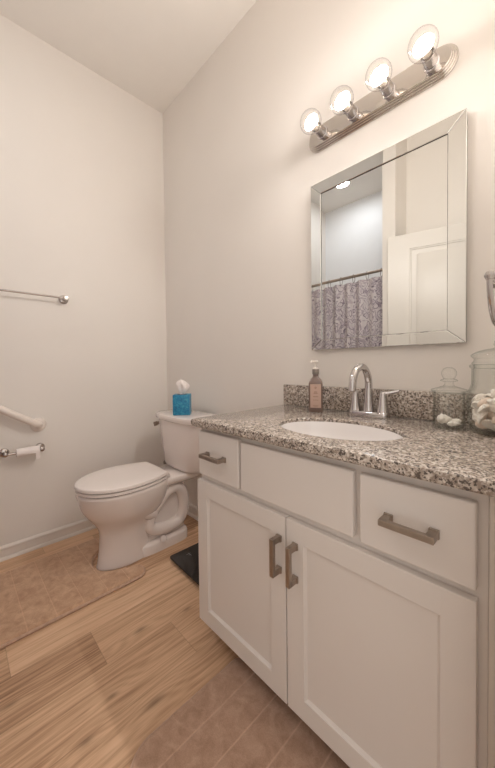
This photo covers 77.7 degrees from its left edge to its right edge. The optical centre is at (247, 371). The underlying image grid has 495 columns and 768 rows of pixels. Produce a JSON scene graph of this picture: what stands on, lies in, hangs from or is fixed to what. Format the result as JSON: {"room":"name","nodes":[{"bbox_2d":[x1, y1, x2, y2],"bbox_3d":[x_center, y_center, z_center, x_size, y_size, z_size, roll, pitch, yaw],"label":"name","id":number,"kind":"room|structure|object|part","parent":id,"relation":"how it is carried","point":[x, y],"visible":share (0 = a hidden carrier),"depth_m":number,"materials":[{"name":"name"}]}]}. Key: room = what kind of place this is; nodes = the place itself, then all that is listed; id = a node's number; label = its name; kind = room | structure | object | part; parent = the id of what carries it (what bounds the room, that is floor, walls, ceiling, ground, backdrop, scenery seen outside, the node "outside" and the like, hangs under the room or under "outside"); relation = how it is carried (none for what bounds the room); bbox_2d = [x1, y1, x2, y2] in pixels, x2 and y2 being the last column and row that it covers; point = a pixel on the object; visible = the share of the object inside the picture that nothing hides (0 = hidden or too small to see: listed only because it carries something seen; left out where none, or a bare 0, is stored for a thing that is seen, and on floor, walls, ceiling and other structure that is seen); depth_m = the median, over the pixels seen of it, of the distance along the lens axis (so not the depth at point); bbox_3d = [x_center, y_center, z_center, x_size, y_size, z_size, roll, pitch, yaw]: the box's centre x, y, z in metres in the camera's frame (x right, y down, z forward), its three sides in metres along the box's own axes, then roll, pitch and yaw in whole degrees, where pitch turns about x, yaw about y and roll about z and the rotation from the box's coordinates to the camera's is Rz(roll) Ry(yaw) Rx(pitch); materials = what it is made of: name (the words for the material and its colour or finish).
{"room":"bathroom","nodes":[
{"label":"bathroom","id":0,"kind":"room"},
{"bbox_2d":[0,14,167,545],"bbox_3d":[-1.463,-0.440,1.571,2.460,2.909,0.100,-2,2,-44],"label":"wall","id":1,"kind":"structure","parent":0,"point":[82,167],"depth_m":1.88,"materials":[{"name":"white paint"}]},
{"bbox_2d":[0,443,44,457],"bbox_3d":[-1.229,0.435,1.686,0.211,0.048,0.073,-2,2,-44],"label":"toilet paper holder","id":2,"kind":"object","parent":1,"relation":"attached to","point":[4,452],"visible":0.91,"depth_m":1.64,"materials":[{"name":"silver metal"}]},
{"bbox_3d":[-1.288,0.436,1.629,0.048,0.048,0.073,-2,2,-44],"label":"post","id":3,"kind":"part","parent":2,"relation":"part of","materials":[{"name":"silver metal"}]},
{"bbox_2d":[16,445,39,458],"bbox_3d":[-1.199,0.446,1.679,0.104,0.068,0.047,-2,2,-44],"label":"toilet paper roll","id":4,"kind":"object","parent":2,"relation":"on","point":[32,450],"visible":1,"depth_m":1.67,"materials":[{"name":"white paper"}]},
{"bbox_3d":[-1.170,0.433,1.742,0.048,0.048,0.073,-2,2,-44],"label":"post","id":5,"kind":"part","parent":2,"relation":"part of","materials":[{"name":"silver metal"}]},
{"bbox_2d":[0,405,45,431],"bbox_3d":[-1.320,0.180,1.598,0.474,0.335,0.069,-2,2,-44],"label":"grab bar","id":6,"kind":"object","parent":1,"relation":"attached to","point":[37,424],"visible":1,"depth_m":1.67,"materials":[{"name":"white metal"}]},
{"bbox_2d":[0,289,68,303],"bbox_3d":[-1.302,-0.425,1.608,0.664,0.052,0.070,-2,2,-44],"label":"towel bar","id":7,"kind":"object","parent":1,"relation":"attached to","point":[62,299],"visible":1,"depth_m":1.74,"materials":[{"name":"silver metal"}]},
{"bbox_3d":[-1.082,-0.432,1.820,0.052,0.052,0.070,-2,2,-44],"label":"post","id":8,"kind":"part","parent":7,"relation":"part of","materials":[{"name":"silver metal"}]},
{"bbox_2d":[0,518,95,561],"bbox_3d":[-1.088,0.967,1.864,1.380,0.074,0.022,-2,2,-44],"label":"baseboard","id":9,"kind":"structure","parent":1,"relation":"attached to","point":[8,551],"depth_m":1.77,"materials":[{"name":"paint"}]},
{"bbox_2d":[0,515,239,767],"bbox_3d":[-0.300,1.058,0.417,2.460,0.060,3.400,-2,2,-44],"label":"floor","id":10,"kind":"structure","parent":0,"point":[85,689],"depth_m":1.05,"materials":[{"name":"brown wood"}]},
{"bbox_2d":[0,537,145,648],"bbox_3d":[-0.891,0.999,1.484,0.639,0.022,0.505,-2,2,-44],"label":"rug","id":11,"kind":"object","parent":10,"relation":"on","point":[37,594],"visible":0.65,"depth_m":1.41,"materials":[{"name":"brown fabric"}]},
{"bbox_2d":[74,409,215,570],"bbox_3d":[-0.577,0.633,1.754,0.738,0.735,0.506,-2,2,-44],"label":"toilet","id":12,"kind":"object","parent":10,"relation":"on","point":[138,511],"visible":0.99,"depth_m":1.65,"materials":[{"name":"ceramic"}]},
{"bbox_3d":[-0.681,0.585,1.645,0.427,0.014,0.352,-2,2,-44],"label":"seat","id":13,"kind":"part","parent":12,"relation":"part of","materials":[{"name":"plastic"}]},
{"bbox_3d":[-0.682,0.563,1.645,0.433,0.019,0.358,-2,2,-44],"label":"lid","id":14,"kind":"part","parent":12,"relation":"part of","materials":[{"name":"plastic"}]},
{"bbox_3d":[-0.389,0.447,1.926,0.207,0.293,0.458,-2,2,-44],"label":"tank","id":15,"kind":"part","parent":12,"relation":"part of","materials":[{"name":"ceramic"}]},
{"bbox_2d":[173,380,191,414],"bbox_3d":[-0.403,0.154,1.894,0.100,0.213,0.100,-1,1,-4],"label":"tissue box","id":16,"kind":"object","parent":12,"relation":"on","point":[181,401],"visible":1,"depth_m":1.85,"materials":[{"name":"cardboard"}]},
{"bbox_3d":[-0.396,0.280,1.917,0.223,0.040,0.492,-2,2,-44],"label":"tank lid","id":17,"kind":"part","parent":12,"relation":"part of","materials":[{"name":"ceramic"}]},
{"bbox_2d":[170,543,198,584],"bbox_3d":[-0.205,0.988,1.621,0.300,0.023,0.300,-2,2,-42],"label":"bathroom scale","id":18,"kind":"object","parent":10,"relation":"on","point":[187,559],"visible":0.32,"depth_m":1.59,"materials":[{"name":"black glass"}]},
{"bbox_2d":[130,658,349,767],"bbox_3d":[0.059,1.010,0.688,0.435,0.014,0.702,-2,2,-44],"label":"bath mat","id":19,"kind":"object","parent":10,"relation":"on","point":[235,720],"visible":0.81,"depth_m":0.85,"materials":[{"name":"brown fabric"}]},
{"bbox_2d":[198,428,494,767],"bbox_3d":[0.300,0.601,0.990,0.556,0.812,0.888,-2,2,-44],"label":"vanity cabinet","id":20,"kind":"object","parent":10,"relation":"on","point":[363,597],"visible":0.98,"depth_m":0.70,"materials":[{"name":"paint"}]},
{"bbox_3d":[-0.121,0.292,1.040,0.036,0.018,0.108,-2,2,-44],"label":"handle","id":21,"kind":"part","parent":20,"relation":"part of","materials":[{"name":"silver metal"}]},
{"bbox_3d":[-0.098,0.294,1.056,0.018,0.160,0.214,-2,2,-44],"label":"drawer","id":22,"kind":"part","parent":20,"relation":"part of","materials":[{"name":"paint"}]},
{"bbox_3d":[-0.032,0.658,1.000,0.018,0.524,0.414,-2,2,-44],"label":"door","id":23,"kind":"part","parent":20,"relation":"part of","materials":[{"name":"paint"}]},
{"bbox_3d":[0.076,0.506,0.844,0.036,0.106,0.018,-2,2,-44],"label":"handle","id":24,"kind":"part","parent":20,"relation":"part of","materials":[{"name":"silver metal"}]},
{"bbox_3d":[0.115,0.506,0.803,0.036,0.106,0.018,-2,2,-44],"label":"handle","id":25,"kind":"part","parent":20,"relation":"part of","materials":[{"name":"silver metal"}]},
{"bbox_3d":[0.114,0.300,0.837,0.018,0.154,0.376,-2,2,-44],"label":"drawer","id":26,"kind":"part","parent":20,"relation":"part of","materials":[{"name":"paint"}]},
{"bbox_2d":[191,384,494,496],"bbox_3d":[0.304,0.133,0.988,0.550,0.123,0.906,-2,2,-44],"label":"countertop","id":27,"kind":"structure","parent":20,"relation":"on","point":[464,459],"depth_m":0.85,"materials":[{"name":"stone"}]},
{"bbox_2d":[309,361,322,411],"bbox_3d":[0.277,0.058,1.248,0.056,0.208,0.041,0,1,15],"label":"soap bottle","id":28,"kind":"object","parent":27,"relation":"on","point":[315,383],"visible":1,"depth_m":1.23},
{"bbox_2d":[281,421,402,440],"bbox_3d":[0.271,0.242,0.939,0.274,0.124,0.380,-2,2,-44],"label":"sink","id":29,"kind":"object","parent":27,"relation":"in","point":[335,430],"visible":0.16,"depth_m":1.06,"materials":[{"name":"ceramic"}]},
{"bbox_2d":[345,363,398,418],"bbox_3d":[0.405,0.067,1.089,0.165,0.195,0.204,-2,2,-44],"label":"faucet","id":30,"kind":"object","parent":27,"relation":"on","point":[382,412],"visible":1,"depth_m":1.10,"materials":[{"name":"silver metal"}]},
{"bbox_3d":[0.409,0.109,1.166,0.047,0.080,0.047,-2,2,-44],"label":"handle","id":31,"kind":"part","parent":30,"relation":"part of","materials":[{"name":"silver metal"}]},
{"bbox_3d":[0.402,0.059,1.087,0.159,0.179,0.042,-2,2,-44],"label":"spout","id":32,"kind":"part","parent":30,"relation":"part of","materials":[{"name":"silver metal"}]},
{"bbox_3d":[0.481,0.109,1.091,0.047,0.080,0.047,-2,2,-44],"label":"handle","id":33,"kind":"part","parent":30,"relation":"part of","materials":[{"name":"silver metal"}]},
{"bbox_3d":[0.503,0.073,1.078,0.053,0.023,0.015,0,1,28],"label":"lever","id":34,"kind":"part","parent":30,"relation":"part of","materials":[{"name":"silver metal"}]},
{"bbox_2d":[467,360,494,432],"bbox_3d":[0.674,0.039,0.817,0.151,0.256,0.151,-2,2,-44],"label":"glass jar","id":35,"kind":"object","parent":27,"relation":"on","point":[473,360],"visible":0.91,"depth_m":0.83,"materials":[{"name":"clear glass"}]},
{"bbox_2d":[471,401,478,408],"bbox_3d":[0.630,0.092,0.836,0.030,0.030,0.038,-1,1,-4],"label":"scallop shell","id":36,"kind":"object","parent":35,"relation":"in","point":[474,403],"visible":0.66,"depth_m":0.84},
{"bbox_2d":[472,412,479,420],"bbox_3d":[0.632,0.122,0.843,0.027,0.034,0.027,0,2,38],"label":"shell","id":37,"kind":"object","parent":35,"relation":"in","point":[474,416],"visible":0.43,"depth_m":0.84,"materials":[{"name":"beige"}]},
{"bbox_2d":[472,394,485,401],"bbox_3d":[0.636,0.075,0.844,0.034,0.030,0.035,-2,2,-40],"label":"scallop shell","id":38,"kind":"object","parent":35,"relation":"in","point":[478,397],"visible":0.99,"depth_m":0.84,"materials":[{"name":"beige"}]},
{"bbox_2d":[476,418,486,428],"bbox_3d":[0.635,0.139,0.828,0.029,0.034,0.024,0,1,13],"label":"shell","id":39,"kind":"object","parent":35,"relation":"in","point":[481,426],"visible":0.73,"depth_m":0.82,"materials":[{"name":"beige"}]},
{"bbox_2d":[477,411,487,423],"bbox_3d":[0.625,0.123,0.817,0.039,0.036,0.022,-1,1,-25],"label":"scallop shell","id":40,"kind":"object","parent":35,"relation":"in","point":[482,415],"visible":1,"depth_m":0.81,"materials":[{"name":"beige"}]},
{"bbox_2d":[477,398,490,406],"bbox_3d":[0.629,0.082,0.815,0.030,0.028,0.029,-1,1,-4],"label":"shell","id":41,"kind":"object","parent":35,"relation":"in","point":[484,400],"visible":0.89,"depth_m":0.81,"materials":[{"name":"beige"}]},
{"bbox_2d":[478,403,490,412],"bbox_3d":[0.626,0.097,0.808,0.038,0.030,0.030,-1,1,-22],"label":"scallop shell","id":42,"kind":"object","parent":35,"relation":"in","point":[485,407],"visible":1,"depth_m":0.80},
{"bbox_2d":[481,419,494,428],"bbox_3d":[0.635,0.138,0.806,0.036,0.030,0.032,0,1,26],"label":"scallop shell","id":43,"kind":"object","parent":35,"relation":"in","point":[487,423],"visible":0.81,"depth_m":0.81,"materials":[{"name":"beige"}]},
{"bbox_2d":[487,412,494,419],"bbox_3d":[0.655,0.119,0.816,0.025,0.025,0.037,-1,1,-22],"label":"shell","id":44,"kind":"object","parent":35,"relation":"in","point":[491,415],"visible":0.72,"depth_m":0.81,"materials":[{"name":"beige"}]},
{"bbox_2d":[487,398,494,406],"bbox_3d":[0.637,0.080,0.790,0.036,0.025,0.027,0,1,19],"label":"shell","id":45,"kind":"object","parent":35,"relation":"in","point":[491,402],"visible":1,"depth_m":0.79,"materials":[{"name":"white"}]},
{"bbox_2d":[490,389,494,397],"bbox_3d":[0.659,0.060,0.794,0.051,0.036,0.046,-1,1,-1],"label":"scallop shell","id":46,"kind":"object","parent":35,"relation":"in","point":[492,391],"visible":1,"depth_m":0.80,"materials":[{"name":"white"}]},
{"bbox_3d":[0.598,0.076,0.912,0.092,0.180,0.092,-2,2,-44],"label":"glass jar","id":47,"kind":"object","parent":27,"relation":"on","visible":0},
{"bbox_2d":[437,413,451,423],"bbox_3d":[0.587,0.140,0.920,0.043,0.031,0.032,-1,1,-22],"label":"shell","id":48,"kind":"object","parent":47,"relation":"in","point":[441,418],"visible":1,"depth_m":0.91,"materials":[{"name":"white"}]},
{"bbox_2d":[447,421,460,426],"bbox_3d":[0.603,0.152,0.894,0.041,0.017,0.017,0,1,16],"label":"shell","id":49,"kind":"object","parent":47,"relation":"in","point":[451,423],"visible":1,"depth_m":0.89,"materials":[{"name":"white"}]},
{"bbox_2d":[449,419,461,422],"bbox_3d":[0.620,0.149,0.917,0.027,0.019,0.028,-1,1,-22],"label":"shell","id":50,"kind":"object","parent":47,"relation":"in","point":[453,420],"visible":0.57,"depth_m":0.91,"materials":[{"name":"white"}]},
{"bbox_3d":[0.261,0.661,0.697,0.018,0.524,0.421,-2,2,-44],"label":"door","id":51,"kind":"part","parent":20,"relation":"part of","materials":[{"name":"paint"}]},
{"bbox_3d":[0.309,0.303,0.595,0.036,0.018,0.102,-2,2,-44],"label":"handle","id":52,"kind":"part","parent":20,"relation":"part of","materials":[{"name":"silver metal"}]},
{"bbox_3d":[0.329,0.305,0.614,0.018,0.156,0.212,-2,2,-44],"label":"drawer","id":53,"kind":"part","parent":20,"relation":"part of","materials":[{"name":"paint"}]},
{"bbox_2d":[0,0,256,113],"bbox_3d":[-0.333,-1.911,0.351,2.460,0.060,3.400,-2,2,-44],"label":"ceiling","id":54,"kind":"structure","parent":0,"point":[151,50],"depth_m":1.73,"materials":[{"name":"white paint"}]},
{"bbox_2d":[163,0,494,506],"bbox_3d":[0.567,-0.454,1.168,0.100,2.909,3.300,-2,2,-44],"label":"wall","id":55,"kind":"structure","parent":0,"point":[241,169],"depth_m":1.47,"materials":[{"name":"white paint"}]},
{"bbox_2d":[187,503,197,520],"bbox_3d":[-0.208,0.956,1.930,0.022,0.074,1.150,-2,2,-44],"label":"baseboard","id":56,"kind":"structure","parent":55,"relation":"attached to","point":[192,510],"depth_m":2.09,"materials":[{"name":"paint"}]},
{"bbox_2d":[283,384,476,424],"bbox_3d":[0.495,0.113,1.170,0.020,0.096,0.904,-2,2,-44],"label":"backsplash","id":57,"kind":"structure","parent":55,"relation":"attached to","point":[426,405],"depth_m":1.09,"materials":[{"name":"stone"}]},
{"bbox_2d":[305,33,458,152],"bbox_3d":[0.418,-1.007,1.118,0.155,0.107,0.561,-2,2,-44],"label":"vanity light","id":58,"kind":"object","parent":55,"relation":"attached to","point":[433,66],"visible":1,"depth_m":1.08,"materials":[{"name":"silver metal"}]},
{"bbox_2d":[305,113,327,138],"bbox_3d":[0.270,-1.008,1.253,0.130,0.085,0.085,-2,2,-44],"label":"bulb","id":59,"kind":"object","parent":58,"relation":"attached to","point":[319,130],"depth_m":1.26,"materials":[{"name":"white glass"}]},
{"bbox_2d":[335,91,358,120],"bbox_3d":[0.365,-1.007,1.155,0.130,0.085,0.085,-2,2,-44],"label":"bulb","id":60,"kind":"object","parent":58,"relation":"attached to","point":[349,111],"depth_m":1.16,"materials":[{"name":"white glass"}]},
{"bbox_2d":[370,65,395,98],"bbox_3d":[0.460,-1.006,1.057,0.130,0.085,0.085,-2,2,-44],"label":"bulb","id":61,"kind":"object","parent":58,"relation":"attached to","point":[386,89],"depth_m":1.07,"materials":[{"name":"white glass"}]},
{"bbox_2d":[413,33,439,72],"bbox_3d":[0.555,-1.005,0.959,0.130,0.085,0.085,-2,2,-44],"label":"bulb","id":62,"kind":"object","parent":58,"relation":"attached to","point":[424,50],"depth_m":0.97,"materials":[{"name":"white glass"}]},
{"bbox_2d":[311,108,467,349],"bbox_3d":[0.487,-0.454,1.162,0.022,0.719,0.569,-2,2,-44],"label":"mirror","id":63,"kind":"object","parent":55,"relation":"attached to","point":[389,229],"visible":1,"depth_m":1.10,"materials":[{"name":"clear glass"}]},
{"bbox_3d":[0.483,-0.450,1.158,0.001,0.624,0.466,-2,2,-44],"label":"glass","id":64,"kind":"part","parent":63,"relation":"part of","materials":[{"name":"silver mirror"}]},
{"bbox_3d":[0.040,-0.422,0.012,2.265,2.909,0.110,-2,2,-44],"label":"wall","id":65,"kind":"structure","parent":0,"visible":0},
{"bbox_2d":[484,270,494,325],"bbox_3d":[0.549,-0.153,0.635,0.198,0.116,0.072,-2,2,-44],"label":"towel ring","id":66,"kind":"object","parent":65,"relation":"attached to","point":[489,276],"visible":1,"depth_m":0.59,"materials":[{"name":"silver metal"}]}
]}

